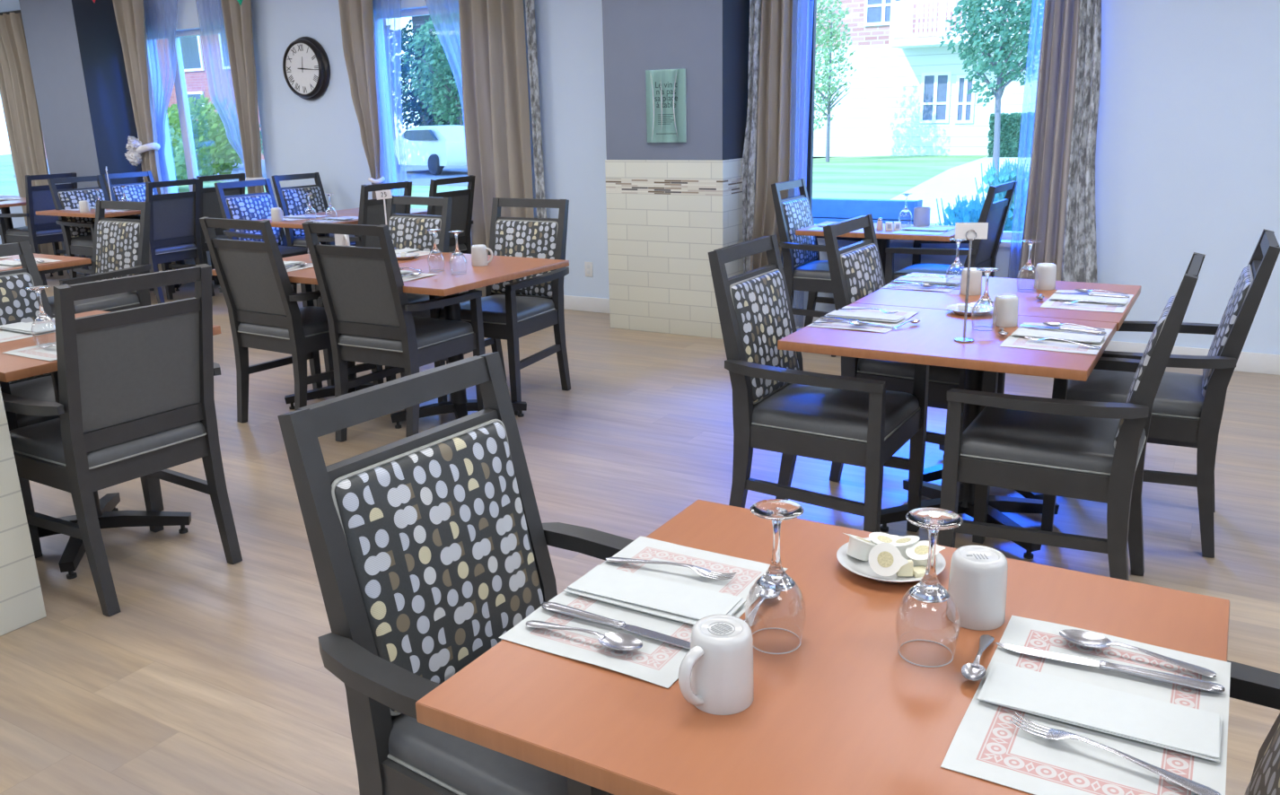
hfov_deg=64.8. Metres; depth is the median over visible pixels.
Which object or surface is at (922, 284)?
bowl
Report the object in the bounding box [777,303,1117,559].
dining table
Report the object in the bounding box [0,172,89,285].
dining chair
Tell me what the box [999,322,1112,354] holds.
placemat
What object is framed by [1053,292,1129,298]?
table knife
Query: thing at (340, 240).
coffee mug
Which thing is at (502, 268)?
dining table
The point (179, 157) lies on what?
round shrub
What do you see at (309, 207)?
goblet
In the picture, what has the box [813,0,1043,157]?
apartment building
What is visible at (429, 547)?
dining chair
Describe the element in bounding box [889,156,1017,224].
garden path
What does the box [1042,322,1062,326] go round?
bowl
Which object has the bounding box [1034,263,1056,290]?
coffee mug
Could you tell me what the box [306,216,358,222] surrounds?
placemat
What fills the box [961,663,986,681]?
bowl
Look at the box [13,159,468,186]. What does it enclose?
street
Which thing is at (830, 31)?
tree
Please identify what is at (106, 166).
card stand
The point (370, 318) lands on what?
dining chair
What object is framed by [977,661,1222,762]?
paper napkin
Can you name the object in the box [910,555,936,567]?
cup
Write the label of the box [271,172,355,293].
dining chair
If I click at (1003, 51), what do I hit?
tree
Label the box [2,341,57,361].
placemat
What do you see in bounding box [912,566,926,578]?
butter pat
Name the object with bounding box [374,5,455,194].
window
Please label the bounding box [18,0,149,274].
column
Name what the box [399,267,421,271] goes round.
teaspoon
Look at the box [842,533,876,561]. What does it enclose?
creamer
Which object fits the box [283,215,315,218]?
paper napkin
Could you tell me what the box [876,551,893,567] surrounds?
print
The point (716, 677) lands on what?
coffee mug
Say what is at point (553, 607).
table knife
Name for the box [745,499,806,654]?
goblet
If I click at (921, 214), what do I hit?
coffee mug
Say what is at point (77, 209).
placemat
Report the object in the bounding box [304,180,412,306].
dining chair
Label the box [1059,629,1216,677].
soup spoon
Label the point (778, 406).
dining chair
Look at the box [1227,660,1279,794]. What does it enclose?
dining chair
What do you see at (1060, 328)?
table knife
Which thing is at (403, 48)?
street tree
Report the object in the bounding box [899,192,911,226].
goblet
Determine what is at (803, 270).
dining chair
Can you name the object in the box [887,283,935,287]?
soup spoon
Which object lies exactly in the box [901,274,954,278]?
fork
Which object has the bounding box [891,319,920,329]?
teaspoon
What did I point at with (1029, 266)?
goblet
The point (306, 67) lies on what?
wall clock
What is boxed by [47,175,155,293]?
dining chair
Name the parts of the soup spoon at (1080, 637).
handle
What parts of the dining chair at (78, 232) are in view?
leg, armrest, rail, rail, seat frame, backrest, seat, leg, leg, armrest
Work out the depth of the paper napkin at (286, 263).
5.21 m
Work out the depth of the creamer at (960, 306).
3.60 m
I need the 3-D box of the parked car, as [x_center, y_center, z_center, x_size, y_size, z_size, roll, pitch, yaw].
[-6.761,-8.225,33.374,1.880,1.520,4.250,-15,21,-39]
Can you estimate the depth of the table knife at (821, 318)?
3.48 m
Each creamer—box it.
[399,252,408,256]
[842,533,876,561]
[868,532,898,544]
[868,543,908,576]
[893,535,920,560]
[905,540,945,567]
[956,303,969,311]
[969,304,981,312]
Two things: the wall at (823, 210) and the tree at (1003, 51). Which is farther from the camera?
the tree at (1003, 51)
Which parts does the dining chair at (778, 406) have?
leg, rail, rail, backrest, leg, armrest, seat frame, seat, leg, leg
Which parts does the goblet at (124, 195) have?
stem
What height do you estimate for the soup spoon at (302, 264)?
0.015 m
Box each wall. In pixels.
[0,0,1279,354]
[811,198,922,224]
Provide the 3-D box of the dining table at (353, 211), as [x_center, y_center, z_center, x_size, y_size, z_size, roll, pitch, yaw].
[-2.100,-1.133,8.264,0.820,0.785,0.575,8,18,29]
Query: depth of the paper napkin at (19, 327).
3.67 m
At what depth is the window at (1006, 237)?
6.73 m
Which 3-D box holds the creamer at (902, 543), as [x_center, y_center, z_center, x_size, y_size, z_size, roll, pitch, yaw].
[0.426,0.244,1.633,0.050,0.041,0.051,11,20,37]
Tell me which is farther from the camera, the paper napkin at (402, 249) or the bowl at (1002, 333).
the paper napkin at (402, 249)
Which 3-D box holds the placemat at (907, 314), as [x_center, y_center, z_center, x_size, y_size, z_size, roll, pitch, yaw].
[0.790,-0.278,3.545,0.276,0.004,0.400,8,18,29]
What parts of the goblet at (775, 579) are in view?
stem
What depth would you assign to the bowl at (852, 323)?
3.41 m
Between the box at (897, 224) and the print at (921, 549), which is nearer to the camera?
the print at (921, 549)
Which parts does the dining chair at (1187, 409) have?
leg, seat, armrest, armrest, seat frame, backrest, leg, leg, rail, rail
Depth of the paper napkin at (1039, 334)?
3.17 m
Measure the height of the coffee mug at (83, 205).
0.100 m
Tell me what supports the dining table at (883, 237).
on the floor
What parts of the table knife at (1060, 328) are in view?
blade, handle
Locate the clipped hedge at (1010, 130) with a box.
[987,112,1034,157]
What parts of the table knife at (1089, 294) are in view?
blade, handle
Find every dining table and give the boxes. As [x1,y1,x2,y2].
[0,197,54,276]
[0,253,91,271]
[0,310,221,579]
[35,209,155,295]
[143,201,213,291]
[211,252,450,409]
[254,212,359,245]
[321,207,427,214]
[390,253,569,429]
[415,499,1229,794]
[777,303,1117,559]
[795,221,955,357]
[852,272,1141,499]
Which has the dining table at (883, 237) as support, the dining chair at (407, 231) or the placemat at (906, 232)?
the placemat at (906, 232)
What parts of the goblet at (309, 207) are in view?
stem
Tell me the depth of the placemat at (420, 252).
5.56 m
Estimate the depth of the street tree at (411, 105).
50.37 m
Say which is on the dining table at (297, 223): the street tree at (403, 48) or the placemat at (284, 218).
the placemat at (284, 218)
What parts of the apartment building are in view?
balcony railing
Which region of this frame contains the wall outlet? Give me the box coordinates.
[584,262,592,277]
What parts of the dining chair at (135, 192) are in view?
leg, rail, rail, backrest, leg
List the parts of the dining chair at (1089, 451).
leg, leg, seat frame, armrest, seat, armrest, backrest, leg, leg, rail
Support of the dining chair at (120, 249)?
on the floor
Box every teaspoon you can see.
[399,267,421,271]
[744,588,780,627]
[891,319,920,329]
[961,634,994,681]
[998,327,1008,335]
[1035,293,1044,299]
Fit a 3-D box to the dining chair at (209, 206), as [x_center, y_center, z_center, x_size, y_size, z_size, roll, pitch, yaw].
[-3.954,-1.501,9.218,0.616,1.063,0.628,7,18,29]
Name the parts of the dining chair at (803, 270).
leg, rail, rail, backrest, leg, armrest, seat, seat frame, armrest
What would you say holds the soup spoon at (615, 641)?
on the placemat at (657, 662)
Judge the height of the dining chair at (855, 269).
1.063 m
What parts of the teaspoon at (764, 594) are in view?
handle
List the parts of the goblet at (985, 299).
stem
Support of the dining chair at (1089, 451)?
on the floor
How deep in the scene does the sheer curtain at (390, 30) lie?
8.36 m
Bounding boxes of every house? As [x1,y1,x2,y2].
[42,34,394,159]
[412,13,460,125]
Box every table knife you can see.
[541,601,690,649]
[820,316,893,327]
[890,280,955,288]
[995,642,1224,692]
[1020,324,1106,334]
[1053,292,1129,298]
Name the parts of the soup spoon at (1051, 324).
handle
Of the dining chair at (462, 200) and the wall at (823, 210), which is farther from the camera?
the wall at (823, 210)
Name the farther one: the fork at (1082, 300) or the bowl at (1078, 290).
the bowl at (1078, 290)
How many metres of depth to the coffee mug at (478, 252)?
5.00 m
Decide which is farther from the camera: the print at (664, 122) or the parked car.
the parked car
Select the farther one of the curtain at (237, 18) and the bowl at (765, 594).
the curtain at (237, 18)
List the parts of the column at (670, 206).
panel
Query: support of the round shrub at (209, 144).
on the lawn
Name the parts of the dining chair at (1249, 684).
armrest, backrest, leg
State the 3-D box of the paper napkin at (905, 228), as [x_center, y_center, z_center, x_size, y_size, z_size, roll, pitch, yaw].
[1.705,-1.009,6.032,0.262,0.006,0.102,8,18,30]
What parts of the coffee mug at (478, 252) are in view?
handle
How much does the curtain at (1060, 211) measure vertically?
2.660 m
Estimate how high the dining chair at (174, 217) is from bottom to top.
1.063 m
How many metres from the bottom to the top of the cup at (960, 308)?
0.023 m
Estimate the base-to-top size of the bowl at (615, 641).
0.009 m
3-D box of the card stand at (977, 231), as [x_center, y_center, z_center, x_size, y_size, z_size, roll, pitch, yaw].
[1.020,-0.357,3.134,0.065,0.370,0.073,-12,19,-34]
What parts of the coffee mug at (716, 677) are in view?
handle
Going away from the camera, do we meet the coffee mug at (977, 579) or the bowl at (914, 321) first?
the coffee mug at (977, 579)
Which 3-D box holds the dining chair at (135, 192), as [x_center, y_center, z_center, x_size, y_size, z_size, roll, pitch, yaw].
[-4.679,-1.625,9.715,0.616,1.063,0.628,8,18,29]
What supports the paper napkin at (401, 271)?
on the placemat at (407, 277)
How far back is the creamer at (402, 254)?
5.33 m
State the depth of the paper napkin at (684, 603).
1.53 m
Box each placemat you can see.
[0,257,61,269]
[0,317,55,342]
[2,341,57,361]
[66,208,96,210]
[94,209,132,212]
[268,214,330,220]
[283,261,313,271]
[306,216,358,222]
[394,249,432,256]
[401,271,436,281]
[498,535,787,688]
[806,306,919,333]
[808,223,831,230]
[881,273,961,292]
[892,226,954,235]
[940,615,1230,794]
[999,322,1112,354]
[1040,289,1133,313]
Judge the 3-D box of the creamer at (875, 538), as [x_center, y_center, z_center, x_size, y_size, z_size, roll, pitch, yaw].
[0.398,0.244,1.641,0.050,0.037,0.052,1,16,8]
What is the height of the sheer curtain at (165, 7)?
1.760 m
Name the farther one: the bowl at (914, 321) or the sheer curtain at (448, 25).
the sheer curtain at (448, 25)
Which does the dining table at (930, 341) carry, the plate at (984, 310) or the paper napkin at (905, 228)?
the plate at (984, 310)
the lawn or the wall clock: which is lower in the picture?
the lawn
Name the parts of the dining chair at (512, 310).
leg, leg, seat, seat frame, leg, backrest, rail, rail, armrest, leg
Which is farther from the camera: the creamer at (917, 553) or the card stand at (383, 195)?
the card stand at (383, 195)
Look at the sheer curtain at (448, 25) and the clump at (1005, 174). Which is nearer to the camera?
the sheer curtain at (448, 25)
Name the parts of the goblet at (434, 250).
stem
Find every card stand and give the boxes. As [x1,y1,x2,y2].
[105,166,112,201]
[375,189,392,224]
[954,222,988,342]
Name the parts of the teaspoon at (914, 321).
handle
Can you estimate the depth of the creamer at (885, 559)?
1.55 m
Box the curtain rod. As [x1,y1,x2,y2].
[0,9,20,15]
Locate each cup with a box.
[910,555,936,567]
[957,305,964,311]
[970,306,980,312]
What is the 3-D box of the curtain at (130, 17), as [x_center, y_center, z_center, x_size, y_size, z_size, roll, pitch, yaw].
[-4.862,-2.546,9.913,0.483,2.630,0.201,2,16,10]
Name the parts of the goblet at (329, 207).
stem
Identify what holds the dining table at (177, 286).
on the floor
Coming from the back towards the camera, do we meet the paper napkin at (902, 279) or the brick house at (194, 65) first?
the brick house at (194, 65)
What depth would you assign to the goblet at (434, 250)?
4.85 m
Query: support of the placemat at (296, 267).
on the dining table at (305, 276)
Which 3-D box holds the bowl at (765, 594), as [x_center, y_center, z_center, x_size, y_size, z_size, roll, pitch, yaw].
[0.197,0.299,1.524,0.030,0.009,0.044,7,18,27]
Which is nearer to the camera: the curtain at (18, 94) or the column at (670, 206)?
the column at (670, 206)
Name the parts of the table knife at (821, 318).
handle, blade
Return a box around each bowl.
[598,632,642,650]
[745,576,806,646]
[759,588,780,600]
[849,322,868,325]
[895,586,960,660]
[910,319,920,324]
[920,283,935,287]
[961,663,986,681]
[971,302,998,328]
[998,331,1008,335]
[1016,267,1039,291]
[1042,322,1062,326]
[1059,629,1110,648]
[1074,289,1091,292]
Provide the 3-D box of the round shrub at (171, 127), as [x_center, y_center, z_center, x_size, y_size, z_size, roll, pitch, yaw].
[-16.782,-9.867,38.161,3.750,2.846,3.452,8,18,29]
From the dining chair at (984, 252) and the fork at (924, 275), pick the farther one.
the dining chair at (984, 252)
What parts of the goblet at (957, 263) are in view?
stem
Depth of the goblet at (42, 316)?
3.38 m
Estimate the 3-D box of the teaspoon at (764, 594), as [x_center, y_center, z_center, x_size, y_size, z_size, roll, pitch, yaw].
[0.174,0.309,1.482,0.030,0.015,0.142,7,18,27]
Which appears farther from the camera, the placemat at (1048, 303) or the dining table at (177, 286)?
the dining table at (177, 286)
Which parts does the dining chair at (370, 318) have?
armrest, leg, rail, rail, panel, rail, leg, leg, seat, seat frame, armrest, leg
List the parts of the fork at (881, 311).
handle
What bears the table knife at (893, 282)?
on the placemat at (905, 286)
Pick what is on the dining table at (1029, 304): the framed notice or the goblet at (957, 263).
the goblet at (957, 263)
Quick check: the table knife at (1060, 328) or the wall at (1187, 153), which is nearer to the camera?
the table knife at (1060, 328)
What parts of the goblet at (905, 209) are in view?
stem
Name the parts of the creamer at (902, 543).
lid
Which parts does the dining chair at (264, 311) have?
leg, rail, rail, panel, armrest, rail, seat, leg, seat frame, armrest, leg, leg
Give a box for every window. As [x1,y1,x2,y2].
[0,90,19,198]
[146,27,222,193]
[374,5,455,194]
[800,0,1018,247]
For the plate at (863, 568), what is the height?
0.018 m
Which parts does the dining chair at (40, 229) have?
leg, armrest, seat frame, seat, leg, rail, rail, rail, panel, leg, leg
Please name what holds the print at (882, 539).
on the creamer at (875, 538)
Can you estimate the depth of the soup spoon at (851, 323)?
3.42 m
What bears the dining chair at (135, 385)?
on the floor
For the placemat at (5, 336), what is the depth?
3.62 m
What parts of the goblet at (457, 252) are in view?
stem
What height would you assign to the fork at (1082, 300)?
0.015 m
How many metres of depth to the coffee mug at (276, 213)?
7.46 m
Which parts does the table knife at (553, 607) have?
handle, blade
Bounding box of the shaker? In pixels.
[876,217,883,229]
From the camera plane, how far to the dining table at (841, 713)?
1.30 m
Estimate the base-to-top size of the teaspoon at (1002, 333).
0.015 m
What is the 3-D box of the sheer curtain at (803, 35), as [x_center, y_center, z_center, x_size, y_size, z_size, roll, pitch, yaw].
[1.080,-1.754,6.678,0.121,2.620,0.037,8,18,29]
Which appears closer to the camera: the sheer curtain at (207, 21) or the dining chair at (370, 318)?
the dining chair at (370, 318)
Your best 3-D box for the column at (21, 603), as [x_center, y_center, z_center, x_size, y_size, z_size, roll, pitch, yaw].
[-2.523,-0.651,2.605,0.830,2.950,0.978,8,18,29]
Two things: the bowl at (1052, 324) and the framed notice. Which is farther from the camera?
the framed notice
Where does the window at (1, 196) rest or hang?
in the wall at (1187, 153)
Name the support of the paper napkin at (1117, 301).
on the placemat at (1048, 303)
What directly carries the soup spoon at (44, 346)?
on the placemat at (48, 354)
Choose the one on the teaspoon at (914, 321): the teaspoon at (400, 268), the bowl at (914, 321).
the bowl at (914, 321)
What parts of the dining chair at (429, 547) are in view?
leg, armrest, rail, rail, seat frame, backrest, seat, leg, leg, armrest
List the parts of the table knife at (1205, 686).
blade, handle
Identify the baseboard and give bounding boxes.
[158,263,1279,375]
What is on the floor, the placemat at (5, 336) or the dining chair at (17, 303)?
the dining chair at (17, 303)
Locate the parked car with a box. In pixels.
[393,124,466,175]
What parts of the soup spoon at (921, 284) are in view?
handle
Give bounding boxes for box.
[885,221,893,230]
[893,221,901,230]
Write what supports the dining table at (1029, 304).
on the floor
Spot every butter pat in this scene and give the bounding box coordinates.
[895,560,912,576]
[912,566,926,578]
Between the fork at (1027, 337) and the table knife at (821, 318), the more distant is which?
the table knife at (821, 318)
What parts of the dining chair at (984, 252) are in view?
leg, leg, armrest, seat, armrest, leg, rail, panel, rail, leg, rail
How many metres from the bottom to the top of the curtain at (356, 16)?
2.630 m
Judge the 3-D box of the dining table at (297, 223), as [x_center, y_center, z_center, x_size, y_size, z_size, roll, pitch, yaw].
[-2.424,-0.976,7.732,0.820,0.785,0.700,8,18,29]
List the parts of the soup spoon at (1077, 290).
handle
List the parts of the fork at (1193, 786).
handle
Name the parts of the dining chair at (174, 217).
leg, leg, rail, rail, panel, rail, seat, seat frame, leg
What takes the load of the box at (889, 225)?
on the dining table at (883, 237)
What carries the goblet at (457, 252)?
on the dining table at (502, 268)
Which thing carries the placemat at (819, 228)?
on the dining table at (883, 237)
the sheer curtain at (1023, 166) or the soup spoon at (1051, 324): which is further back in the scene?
the sheer curtain at (1023, 166)
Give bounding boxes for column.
[0,387,46,636]
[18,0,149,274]
[601,0,749,339]
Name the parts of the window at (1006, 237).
sill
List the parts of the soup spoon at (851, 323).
handle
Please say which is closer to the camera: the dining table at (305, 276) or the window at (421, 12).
the dining table at (305, 276)
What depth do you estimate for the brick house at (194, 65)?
49.67 m
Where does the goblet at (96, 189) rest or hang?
on the dining table at (56, 213)
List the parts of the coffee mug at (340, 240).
handle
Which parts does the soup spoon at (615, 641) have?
handle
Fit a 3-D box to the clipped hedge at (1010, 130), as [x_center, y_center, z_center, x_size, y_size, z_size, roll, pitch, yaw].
[10.727,-7.454,28.701,1.428,1.326,1.039,8,18,29]
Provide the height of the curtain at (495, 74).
2.660 m
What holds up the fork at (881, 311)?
on the placemat at (907, 314)
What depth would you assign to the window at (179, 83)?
10.01 m
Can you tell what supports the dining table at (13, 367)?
on the floor
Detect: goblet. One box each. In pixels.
[25,285,54,346]
[93,188,105,212]
[118,185,129,199]
[303,193,316,221]
[324,193,337,221]
[426,228,445,271]
[447,230,467,274]
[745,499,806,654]
[895,508,963,667]
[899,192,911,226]
[945,237,967,289]
[971,267,999,331]
[1016,239,1040,292]
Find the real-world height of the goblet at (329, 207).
0.199 m
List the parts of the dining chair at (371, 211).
leg, armrest, leg, panel, rail, rail, leg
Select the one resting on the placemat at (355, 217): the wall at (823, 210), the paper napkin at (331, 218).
the paper napkin at (331, 218)
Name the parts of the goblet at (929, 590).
stem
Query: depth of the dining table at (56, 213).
8.66 m
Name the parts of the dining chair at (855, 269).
leg, rail, rail, backrest, leg, seat frame, seat, leg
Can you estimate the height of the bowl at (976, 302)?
0.104 m
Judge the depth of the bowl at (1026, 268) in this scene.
3.98 m
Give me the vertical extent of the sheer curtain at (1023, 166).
2.620 m
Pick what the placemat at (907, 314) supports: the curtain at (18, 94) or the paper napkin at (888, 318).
the paper napkin at (888, 318)
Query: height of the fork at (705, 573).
0.015 m
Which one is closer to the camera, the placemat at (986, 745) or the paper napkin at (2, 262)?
the placemat at (986, 745)
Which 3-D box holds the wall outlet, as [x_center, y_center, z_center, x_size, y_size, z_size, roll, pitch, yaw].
[-0.402,-1.002,7.873,0.072,0.116,0.008,8,18,29]
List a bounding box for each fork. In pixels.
[604,557,736,579]
[838,307,898,314]
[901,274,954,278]
[1009,712,1220,794]
[1024,335,1100,348]
[1059,299,1124,306]
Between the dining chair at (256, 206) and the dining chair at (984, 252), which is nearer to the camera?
the dining chair at (984, 252)
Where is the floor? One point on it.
(210, 677)
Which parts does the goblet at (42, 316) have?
stem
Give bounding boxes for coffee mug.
[78,200,90,212]
[270,207,283,221]
[334,234,350,245]
[471,245,493,266]
[678,614,753,715]
[912,206,930,226]
[946,544,1008,631]
[959,267,981,295]
[991,294,1018,327]
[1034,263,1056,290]
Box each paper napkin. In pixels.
[0,260,21,265]
[0,322,55,333]
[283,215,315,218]
[283,261,303,265]
[320,217,354,219]
[394,248,419,254]
[400,270,412,273]
[563,564,745,624]
[824,310,905,322]
[894,276,960,285]
[900,227,948,231]
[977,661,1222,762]
[1011,328,1105,343]
[1049,294,1128,304]
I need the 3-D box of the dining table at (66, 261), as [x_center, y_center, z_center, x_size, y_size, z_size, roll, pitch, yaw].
[-3.674,-0.359,5.650,0.920,0.785,0.810,8,18,29]
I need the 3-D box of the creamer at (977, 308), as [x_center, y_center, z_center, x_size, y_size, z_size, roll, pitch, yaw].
[1.189,-0.314,3.572,0.040,0.024,0.040,-14,20,-37]
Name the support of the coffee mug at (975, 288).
on the dining table at (1029, 304)
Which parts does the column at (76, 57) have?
panel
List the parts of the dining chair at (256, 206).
leg, rail, armrest, rail, backrest, leg, seat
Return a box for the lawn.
[0,154,988,225]
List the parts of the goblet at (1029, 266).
stem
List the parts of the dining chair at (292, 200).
leg, rail, rail, backrest, leg, seat frame, seat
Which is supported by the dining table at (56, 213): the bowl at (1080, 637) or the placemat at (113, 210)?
the placemat at (113, 210)
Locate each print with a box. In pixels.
[656,113,674,134]
[876,535,892,543]
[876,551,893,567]
[895,537,911,543]
[914,545,928,554]
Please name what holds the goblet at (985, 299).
on the dining table at (930, 341)
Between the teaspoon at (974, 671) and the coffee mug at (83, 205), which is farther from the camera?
the coffee mug at (83, 205)
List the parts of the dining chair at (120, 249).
armrest, seat, seat frame, leg, armrest, backrest, rail, rail, leg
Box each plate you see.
[395,253,419,260]
[836,537,946,583]
[946,303,993,315]
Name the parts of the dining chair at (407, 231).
leg, leg, leg, backrest, rail, rail, seat, seat frame, leg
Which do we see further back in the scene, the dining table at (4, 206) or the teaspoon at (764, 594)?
the dining table at (4, 206)
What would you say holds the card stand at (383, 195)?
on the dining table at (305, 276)
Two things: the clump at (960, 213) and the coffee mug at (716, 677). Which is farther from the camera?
the clump at (960, 213)
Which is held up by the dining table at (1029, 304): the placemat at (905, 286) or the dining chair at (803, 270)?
the placemat at (905, 286)
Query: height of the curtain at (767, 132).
2.660 m
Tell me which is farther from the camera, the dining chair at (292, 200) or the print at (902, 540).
the dining chair at (292, 200)
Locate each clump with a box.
[935,193,1020,231]
[966,158,1026,230]
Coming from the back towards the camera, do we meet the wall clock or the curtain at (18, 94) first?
the curtain at (18, 94)
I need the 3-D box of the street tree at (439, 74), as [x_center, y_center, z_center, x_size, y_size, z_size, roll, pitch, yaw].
[-7.890,-14.184,44.810,5.423,6.906,4.041,5,17,22]
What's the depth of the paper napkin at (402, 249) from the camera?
5.58 m
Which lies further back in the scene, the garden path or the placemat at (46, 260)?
the garden path
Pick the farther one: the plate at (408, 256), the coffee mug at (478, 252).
the plate at (408, 256)
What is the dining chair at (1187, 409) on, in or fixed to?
on the floor
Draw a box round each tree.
[385,16,459,133]
[385,37,414,98]
[402,12,464,125]
[813,0,857,162]
[938,0,1043,184]
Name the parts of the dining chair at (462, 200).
leg, panel, rail, rail, seat, rail, leg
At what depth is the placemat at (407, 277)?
4.72 m
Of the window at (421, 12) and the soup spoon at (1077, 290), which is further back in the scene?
the window at (421, 12)
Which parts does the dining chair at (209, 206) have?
leg, leg, leg, rail, seat, rail, rail, panel, leg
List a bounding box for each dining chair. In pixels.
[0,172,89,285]
[0,240,164,558]
[0,263,242,616]
[38,200,151,317]
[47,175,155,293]
[102,170,158,271]
[145,178,203,303]
[168,172,245,296]
[199,216,383,422]
[214,178,327,258]
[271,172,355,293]
[277,351,634,794]
[301,221,485,441]
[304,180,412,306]
[315,195,452,385]
[427,175,475,291]
[429,197,570,415]
[707,234,929,532]
[771,178,865,326]
[823,213,964,482]
[885,180,1016,284]
[938,252,1205,580]
[1041,228,1279,558]
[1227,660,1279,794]
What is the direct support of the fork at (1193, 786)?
on the placemat at (986, 745)
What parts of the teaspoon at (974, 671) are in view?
handle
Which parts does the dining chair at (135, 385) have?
armrest, leg, seat, seat frame, rail, rail, panel, rail, leg, armrest, leg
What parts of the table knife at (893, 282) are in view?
handle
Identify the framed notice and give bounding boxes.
[645,68,686,142]
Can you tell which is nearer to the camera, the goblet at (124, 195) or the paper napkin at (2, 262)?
the paper napkin at (2, 262)
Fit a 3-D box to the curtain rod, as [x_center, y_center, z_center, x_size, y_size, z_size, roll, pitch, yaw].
[-7.303,-4.146,10.995,2.400,0.027,0.028,8,18,29]
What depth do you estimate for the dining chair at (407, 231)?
5.84 m
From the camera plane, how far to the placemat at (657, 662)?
1.48 m
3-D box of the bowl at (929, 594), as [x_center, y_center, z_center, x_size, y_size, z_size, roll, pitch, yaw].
[0.387,0.298,1.354,0.084,0.104,0.084,-4,16,-9]
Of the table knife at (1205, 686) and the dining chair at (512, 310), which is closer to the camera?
the table knife at (1205, 686)
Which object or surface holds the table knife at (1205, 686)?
on the placemat at (986, 745)
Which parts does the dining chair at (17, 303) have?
rail, rail, leg, backrest, seat, leg, leg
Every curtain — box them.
[0,12,63,255]
[112,0,175,271]
[143,0,177,181]
[195,0,245,175]
[220,0,264,193]
[338,0,385,199]
[372,0,407,195]
[424,0,484,227]
[458,0,546,298]
[742,0,792,272]
[791,0,814,327]
[1008,0,1044,278]
[1017,0,1101,283]
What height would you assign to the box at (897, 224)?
0.050 m
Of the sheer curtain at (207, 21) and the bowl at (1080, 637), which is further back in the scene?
the sheer curtain at (207, 21)
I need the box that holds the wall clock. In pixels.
[282,36,330,100]
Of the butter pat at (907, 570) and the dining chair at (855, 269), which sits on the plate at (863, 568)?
the butter pat at (907, 570)
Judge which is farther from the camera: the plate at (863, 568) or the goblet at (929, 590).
the plate at (863, 568)
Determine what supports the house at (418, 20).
on the lawn
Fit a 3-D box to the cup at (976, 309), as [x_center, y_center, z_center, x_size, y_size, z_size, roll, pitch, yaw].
[1.189,-0.313,3.572,0.039,0.023,0.039,0,16,6]
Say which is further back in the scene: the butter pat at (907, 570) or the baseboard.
the baseboard
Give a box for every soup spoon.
[37,343,56,348]
[285,263,306,269]
[402,272,420,277]
[526,620,642,650]
[813,321,868,325]
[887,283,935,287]
[1042,322,1104,330]
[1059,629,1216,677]
[1074,289,1127,294]
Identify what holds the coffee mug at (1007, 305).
on the dining table at (930, 341)
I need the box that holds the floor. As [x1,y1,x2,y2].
[0,270,1279,794]
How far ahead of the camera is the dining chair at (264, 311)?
4.96 m
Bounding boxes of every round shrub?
[166,94,242,178]
[166,97,236,169]
[168,127,201,190]
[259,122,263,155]
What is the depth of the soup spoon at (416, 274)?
4.69 m
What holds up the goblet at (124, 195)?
on the placemat at (113, 210)
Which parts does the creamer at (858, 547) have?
lid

